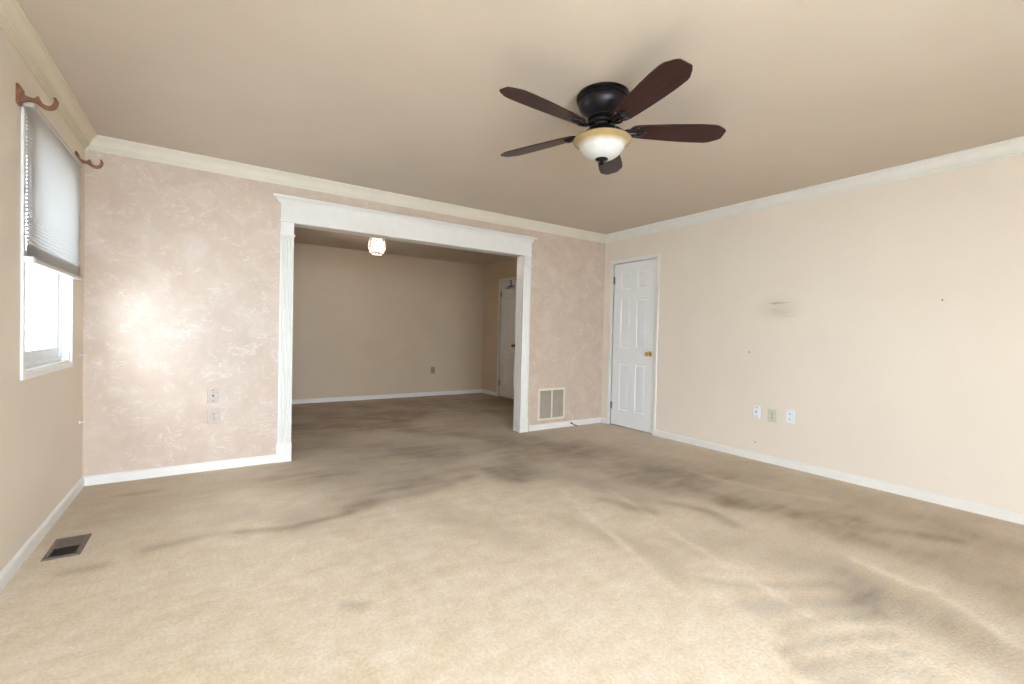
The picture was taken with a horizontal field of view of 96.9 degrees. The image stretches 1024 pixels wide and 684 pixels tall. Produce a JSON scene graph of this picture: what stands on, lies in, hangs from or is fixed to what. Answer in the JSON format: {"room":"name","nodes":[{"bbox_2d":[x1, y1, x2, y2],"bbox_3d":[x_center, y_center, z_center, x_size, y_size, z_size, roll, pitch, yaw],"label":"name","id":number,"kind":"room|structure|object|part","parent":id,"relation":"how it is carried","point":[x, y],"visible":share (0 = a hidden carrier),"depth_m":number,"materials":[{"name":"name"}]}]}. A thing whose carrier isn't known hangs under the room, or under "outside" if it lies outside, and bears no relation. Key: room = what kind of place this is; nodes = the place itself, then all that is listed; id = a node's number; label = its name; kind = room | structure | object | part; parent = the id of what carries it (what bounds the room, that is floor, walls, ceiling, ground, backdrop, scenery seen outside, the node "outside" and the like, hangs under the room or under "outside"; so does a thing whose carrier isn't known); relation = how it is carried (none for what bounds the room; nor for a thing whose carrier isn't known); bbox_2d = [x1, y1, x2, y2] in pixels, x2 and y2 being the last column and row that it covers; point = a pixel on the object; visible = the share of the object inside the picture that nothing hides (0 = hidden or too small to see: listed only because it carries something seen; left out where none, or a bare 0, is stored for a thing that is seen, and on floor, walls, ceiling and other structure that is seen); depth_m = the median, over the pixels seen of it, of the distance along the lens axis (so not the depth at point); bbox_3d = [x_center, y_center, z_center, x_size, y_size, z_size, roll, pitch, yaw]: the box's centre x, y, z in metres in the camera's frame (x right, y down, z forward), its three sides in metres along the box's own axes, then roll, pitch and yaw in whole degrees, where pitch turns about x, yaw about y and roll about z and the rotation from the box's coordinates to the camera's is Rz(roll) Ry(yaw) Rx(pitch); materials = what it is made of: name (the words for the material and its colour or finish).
{"room":"empty living room","nodes":[
{"label":"empty living room","id":0,"kind":"room"},
{"bbox_2d":[26,160,27,212],"bbox_3d":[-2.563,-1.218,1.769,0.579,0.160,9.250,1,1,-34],"label":"chain","id":1,"kind":"object","parent":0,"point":[26,160],"depth_m":3.73,"materials":[{"name":"white plastic"}]},
{"bbox_2d":[0,29,83,571],"bbox_3d":[-1.345,-0.131,0.574,0.140,2.440,6.133,1,1,-34],"label":"wall","id":2,"kind":"structure","parent":0,"point":[41,431],"depth_m":2.13,"materials":[{"name":"beige paint"}]},
{"bbox_2d":[16,83,58,110],"bbox_3d":[-2.177,-1.117,2.087,0.136,0.089,0.044,1,1,-34],"label":"curtain rod bracket","id":3,"kind":"object","parent":2,"relation":"attached to","point":[21,98],"visible":1,"depth_m":2.07,"materials":[{"name":"brown wood"}]},
{"bbox_3d":[-2.172,-1.107,2.090,0.124,0.062,0.020,1,1,-34],"label":"hook arm","id":4,"kind":"part","parent":3,"relation":"part of","materials":[{"name":"brown wood"}]},
{"bbox_2d":[0,476,83,592],"bbox_3d":[-1.346,1.054,0.695,0.014,0.068,5.993,1,1,-34],"label":"baseboard","id":5,"kind":"structure","parent":2,"relation":"attached to","point":[25,551],"depth_m":2.31,"materials":[{"name":"white paint"}]},
{"bbox_2d":[20,106,73,380],"bbox_3d":[-2.587,-0.466,2.453,0.152,1.267,0.935,1,1,-34],"label":"window","id":6,"kind":"structure","parent":2,"relation":"in","point":[55,290],"depth_m":2.77,"materials":[{"name":"white glass"}]},
{"bbox_3d":[-2.588,-0.186,2.462,0.035,0.567,0.827,1,1,-34],"label":"sash","id":7,"kind":"part","parent":6,"relation":"part of","materials":[{"name":"white plastic"}]},
{"bbox_3d":[-2.603,-0.467,2.443,0.095,1.189,0.859,1,1,-34],"label":"frame","id":8,"kind":"part","parent":6,"relation":"part of","materials":[{"name":"white plastic"}]},
{"bbox_2d":[23,102,82,279],"bbox_3d":[-2.496,-0.752,2.494,0.037,0.742,0.973,1,1,-34],"label":"cellular shade","id":9,"kind":"object","parent":6,"relation":"attached to","point":[53,181],"visible":0.99,"depth_m":2.36,"materials":[{"name":"fabric"}]},
{"bbox_3d":[-2.489,-1.109,2.490,0.036,0.028,0.970,1,1,-34],"label":"head rail","id":10,"kind":"part","parent":9,"relation":"part of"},
{"bbox_3d":[-2.505,-0.395,2.502,0.033,0.022,0.970,1,1,-34],"label":"rail","id":11,"kind":"part","parent":9,"relation":"part of","materials":[{"name":"beige plastic"}]},
{"bbox_2d":[0,0,96,148],"bbox_3d":[-1.269,-1.304,0.672,0.074,0.094,5.993,1,1,-34],"label":"trim","id":12,"kind":"structure","parent":2,"relation":"attached to","point":[15,24],"depth_m":2.21,"materials":[{"name":"beige paint"}]},
{"bbox_2d":[75,151,103,168],"bbox_3d":[-2.771,-1.187,2.978,0.136,0.089,0.044,1,1,-34],"label":"curtain rod bracket","id":13,"kind":"object","parent":2,"relation":"attached to","point":[88,161],"visible":0.81,"depth_m":2.97,"materials":[{"name":"brown wood"}]},
{"bbox_3d":[-2.766,-1.177,2.982,0.124,0.062,0.020,1,1,-34],"label":"hook arm","id":14,"kind":"part","parent":13,"relation":"part of","materials":[{"name":"brown wood"}]},
{"bbox_2d":[82,149,604,475],"bbox_3d":[-0.896,-0.188,4.624,5.380,2.440,0.110,1,1,-34],"label":"wall","id":15,"kind":"structure","parent":0,"point":[182,264],"depth_m":3.54,"materials":[{"name":"paint"}]},
{"bbox_2d":[83,454,275,485],"bbox_3d":[-2.506,0.981,3.514,1.212,0.068,0.014,1,1,-34],"label":"baseboard","id":16,"kind":"structure","parent":15,"relation":"attached to","point":[89,480],"depth_m":3.46,"materials":[{"name":"white paint"}]},
{"bbox_2d":[207,388,218,402],"bbox_3d":[-2.365,0.425,3.593,0.078,0.118,0.009,1,1,-34],"label":"phone jack plate","id":17,"kind":"object","parent":15,"relation":"attached to","point":[212,393],"visible":1,"depth_m":3.59,"materials":[{"name":"beige plastic"}]},
{"bbox_2d":[207,408,219,423],"bbox_3d":[-2.363,0.587,3.599,0.086,0.124,0.010,1,1,-34],"label":"wall outlet","id":18,"kind":"object","parent":15,"relation":"attached to","point":[213,414],"visible":1,"depth_m":3.60,"materials":[{"name":"plastic"}]},
{"bbox_2d":[86,135,605,242],"bbox_3d":[-0.848,-1.358,4.509,5.030,0.094,0.074,1,1,-34],"label":"trim","id":19,"kind":"structure","parent":15,"relation":"attached to","point":[100,143],"depth_m":3.91,"materials":[{"name":"beige paint"}]},
{"bbox_2d":[273,193,537,462],"bbox_3d":[-0.913,-0.094,4.587,2.713,2.253,0.198,1,1,-34],"label":"trim","id":20,"kind":"structure","parent":15,"relation":"attached to","point":[295,211],"depth_m":4.28,"materials":[{"name":"white paint"}]},
{"bbox_3d":[-0.852,-1.188,4.515,2.713,0.060,0.068,1,1,-34],"label":"cornice","id":21,"kind":"part","parent":20,"relation":"part of","materials":[{"name":"white paint"}]},
{"bbox_2d":[538,387,564,420],"bbox_3d":[0.482,0.749,5.500,0.412,0.384,0.012,1,1,-34],"label":"air vent","id":22,"kind":"object","parent":15,"relation":"in","point":[551,401],"visible":1,"depth_m":5.49,"materials":[{"name":"beige metal"}]},
{"bbox_3d":[0.479,0.749,5.504,0.360,0.332,0.002,1,1,-34],"label":"plate","id":23,"kind":"part","parent":22,"relation":"part of","materials":[{"name":"beige metal"}]},
{"bbox_2d":[529,417,600,430],"bbox_3d":[0.688,1.017,5.644,1.170,0.068,0.014,1,1,-34],"label":"baseboard","id":24,"kind":"structure","parent":15,"relation":"attached to","point":[590,420],"depth_m":5.60,"materials":[{"name":"white paint"}]},
{"bbox_2d":[292,243,484,399],"bbox_3d":[-2.711,-0.274,7.346,5.100,2.440,0.140,1,1,-34],"label":"wall","id":25,"kind":"structure","parent":0,"point":[365,323],"depth_m":7.62,"materials":[{"name":"paint"}]},
{"bbox_2d":[292,389,481,403],"bbox_3d":[-2.694,0.914,7.301,5.100,0.068,0.014,1,1,-34],"label":"baseboard","id":26,"kind":"structure","parent":25,"relation":"attached to","point":[366,397],"depth_m":7.62,"materials":[{"name":"white paint"}]},
{"bbox_2d":[482,258,516,396],"bbox_3d":[0.339,-0.208,7.495,0.140,2.440,3.277,1,1,-34],"label":"wall","id":27,"kind":"structure","parent":0,"point":[493,272],"depth_m":8.43,"materials":[{"name":"paint"}]},
{"bbox_2d":[482,389,496,395],"bbox_3d":[-0.430,0.945,8.489,0.014,0.068,0.552,1,1,-34],"label":"baseboard","id":28,"kind":"structure","parent":27,"relation":"attached to","point":[483,390],"depth_m":8.46,"materials":[{"name":"white paint"}]},
{"bbox_2d":[497,276,516,398],"bbox_3d":[-0.044,-0.066,7.994,0.181,2.122,0.644,1,1,-34],"label":"door","id":29,"kind":"structure","parent":27,"relation":"in","point":[507,297],"depth_m":8.03,"materials":[{"name":"white paint"}]},
{"bbox_3d":[-0.129,0.485,8.082,0.008,0.585,0.130,1,1,-34],"label":"raised panel","id":30,"kind":"part","parent":29,"relation":"part of","materials":[{"name":"white paint"}]},
{"bbox_3d":[-0.111,-0.310,8.069,0.008,0.595,0.130,1,1,-34],"label":"raised panel","id":31,"kind":"part","parent":29,"relation":"part of","materials":[{"name":"white paint"}]},
{"bbox_3d":[-0.099,-0.842,8.060,0.008,0.220,0.130,1,1,-34],"label":"raised panel","id":32,"kind":"part","parent":29,"relation":"part of","materials":[{"name":"white paint"}]},
{"bbox_3d":[-0.011,0.490,7.906,0.008,0.585,0.130,1,1,-34],"label":"raised panel","id":33,"kind":"part","parent":29,"relation":"part of","materials":[{"name":"white paint"}]},
{"bbox_3d":[0.007,-0.305,7.892,0.008,0.595,0.130,1,1,-34],"label":"raised panel","id":34,"kind":"part","parent":29,"relation":"part of","materials":[{"name":"white paint"}]},
{"bbox_3d":[0.019,-0.837,7.884,0.008,0.220,0.130,1,1,-34],"label":"raised panel","id":35,"kind":"part","parent":29,"relation":"part of","materials":[{"name":"white paint"}]},
{"bbox_2d":[0,393,1023,683],"bbox_3d":[-0.093,1.069,3.488,5.500,0.001,9.550,1,1,-34],"label":"floor","id":36,"kind":"structure","parent":0,"point":[421,539],"depth_m":2.16,"materials":[{"name":"beige carpet"}]},
{"bbox_2d":[40,533,91,561],"bbox_3d":[-2.254,1.037,2.303,0.140,0.006,0.268,1,1,-34],"label":"floor vent","id":37,"kind":"object","parent":36,"relation":"in","point":[74,545],"visible":1,"depth_m":2.29,"materials":[{"name":"metal"}]},
{"bbox_2d":[18,0,1023,264],"bbox_3d":[-0.079,-1.430,3.419,5.380,0.120,9.530,1,1,-34],"label":"ceiling","id":38,"kind":"structure","parent":0,"point":[404,97],"depth_m":2.40,"materials":[{"name":"paint"}]},
{"bbox_2d":[368,238,385,254],"bbox_3d":[-1.736,-1.288,5.847,0.212,0.319,0.212,1,1,-34],"label":"crystal ceiling light","id":39,"kind":"object","parent":38,"relation":"attached to","point":[381,243],"visible":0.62,"depth_m":5.83,"materials":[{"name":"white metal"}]},
{"bbox_2d":[499,58,725,174],"bbox_3d":[0.460,-1.154,2.445,1.245,0.376,1.285,1,1,-34],"label":"ceiling fan","id":40,"kind":"object","parent":38,"relation":"attached to","point":[604,105],"visible":1,"depth_m":2.38,"materials":[{"name":"brown wood"}]},
{"bbox_3d":[0.158,-1.165,2.713,0.518,0.007,0.152,2,13,35],"label":"blade","id":41,"kind":"part","parent":40,"relation":"part of","materials":[{"name":"brown wood"}]},
{"bbox_3d":[0.166,-1.157,2.233,0.518,0.007,0.152,1,13,-37],"label":"blade","id":42,"kind":"part","parent":40,"relation":"part of","materials":[{"name":"brown wood"}]},
{"bbox_3d":[0.490,-1.050,2.481,0.316,0.106,0.316,1,1,-34],"label":"lamp shade","id":43,"kind":"part","parent":40,"relation":"part of","materials":[{"name":"white glass"}]},
{"bbox_3d":[0.612,-1.157,2.870,0.152,0.007,0.518,-11,-3,17],"label":"blade","id":44,"kind":"part","parent":40,"relation":"part of","materials":[{"name":"brown wood"}]},
{"bbox_3d":[0.625,-1.144,2.092,0.152,0.007,0.518,14,-3,-19],"label":"blade","id":45,"kind":"part","parent":40,"relation":"part of","materials":[{"name":"brown wood"}]},
{"bbox_3d":[0.901,-1.145,2.486,0.518,0.007,0.152,1,-11,-1],"label":"blade","id":46,"kind":"part","parent":40,"relation":"part of","materials":[{"name":"brown wood"}]},
{"bbox_2d":[601,154,1023,513],"bbox_3d":[2.956,-0.082,3.443,0.140,2.440,6.133,1,1,-34],"label":"wall","id":47,"kind":"structure","parent":0,"point":[844,322],"depth_m":3.58,"materials":[{"name":"beige paint"}]},
{"bbox_2d":[601,417,606,423],"bbox_3d":[1.197,1.024,5.922,0.014,0.068,0.115,1,1,-34],"label":"baseboard","id":48,"kind":"structure","parent":47,"relation":"attached to","point":[603,420],"depth_m":5.91,"materials":[{"name":"white paint"}]},
{"bbox_2d":[607,253,659,434],"bbox_3d":[1.493,0.019,5.561,0.181,2.102,0.759,1,1,-34],"label":"door","id":49,"kind":"structure","parent":47,"relation":"in","point":[634,286],"depth_m":5.53,"materials":[{"name":"white paint"}]},
{"bbox_3d":[1.397,0.559,5.668,0.008,0.585,0.156,1,1,-34],"label":"raised panel","id":50,"kind":"part","parent":49,"relation":"part of","materials":[{"name":"white paint"}]},
{"bbox_3d":[1.415,-0.236,5.655,0.008,0.595,0.156,1,1,-34],"label":"raised panel","id":51,"kind":"part","parent":49,"relation":"part of","materials":[{"name":"white paint"}]},
{"bbox_3d":[1.426,-0.768,5.646,0.008,0.220,0.156,1,1,-34],"label":"raised panel","id":52,"kind":"part","parent":49,"relation":"part of","materials":[{"name":"white paint"}]},
{"bbox_3d":[1.538,0.565,5.455,0.008,0.585,0.156,1,1,-34],"label":"raised panel","id":53,"kind":"part","parent":49,"relation":"part of","materials":[{"name":"white paint"}]},
{"bbox_3d":[1.556,-0.229,5.442,0.008,0.595,0.156,1,1,-34],"label":"raised panel","id":54,"kind":"part","parent":49,"relation":"part of","materials":[{"name":"white paint"}]},
{"bbox_3d":[1.568,-0.762,5.433,0.008,0.220,0.156,1,1,-34],"label":"raised panel","id":55,"kind":"part","parent":49,"relation":"part of","materials":[{"name":"white paint"}]},
{"bbox_3d":[1.591,0.141,5.311,0.069,0.062,0.062,1,1,-34],"label":"knob","id":56,"kind":"part","parent":49,"relation":"part of","materials":[{"name":"gold metal"}]},
{"bbox_2d":[753,405,760,417],"bbox_3d":[2.303,0.657,4.275,0.009,0.112,0.068,1,1,-34],"label":"phone jack plate","id":57,"kind":"object","parent":47,"relation":"attached to","point":[756,409],"visible":1,"depth_m":4.27,"materials":[{"name":"white plastic"}]},
{"bbox_2d":[768,408,776,422],"bbox_3d":[2.381,0.673,4.156,0.010,0.118,0.078,1,1,-34],"label":"wall outlet","id":58,"kind":"object","parent":47,"relation":"attached to","point":[772,413],"visible":1,"depth_m":4.15,"materials":[{"name":"beige plastic"}]},
{"bbox_2d":[786,409,794,423],"bbox_3d":[2.466,0.661,4.027,0.011,0.116,0.072,1,1,-34],"label":"plate","id":59,"kind":"object","parent":47,"relation":"attached to","point":[790,414],"visible":1,"depth_m":4.02,"materials":[{"name":"white plastic"}]},
{"bbox_2d":[606,136,1023,242],"bbox_3d":[2.854,-1.258,3.422,0.074,0.094,5.993,1,1,-34],"label":"trim","id":60,"kind":"structure","parent":47,"relation":"attached to","point":[1013,147],"depth_m":3.64,"materials":[{"name":"white paint"}]},
{"bbox_2d":[655,430,1023,524],"bbox_3d":[3.070,1.112,3.113,0.014,0.068,5.117,1,1,-34],"label":"baseboard","id":61,"kind":"structure","parent":47,"relation":"attached to","point":[1003,514],"depth_m":3.55,"materials":[{"name":"white paint"}]}
]}

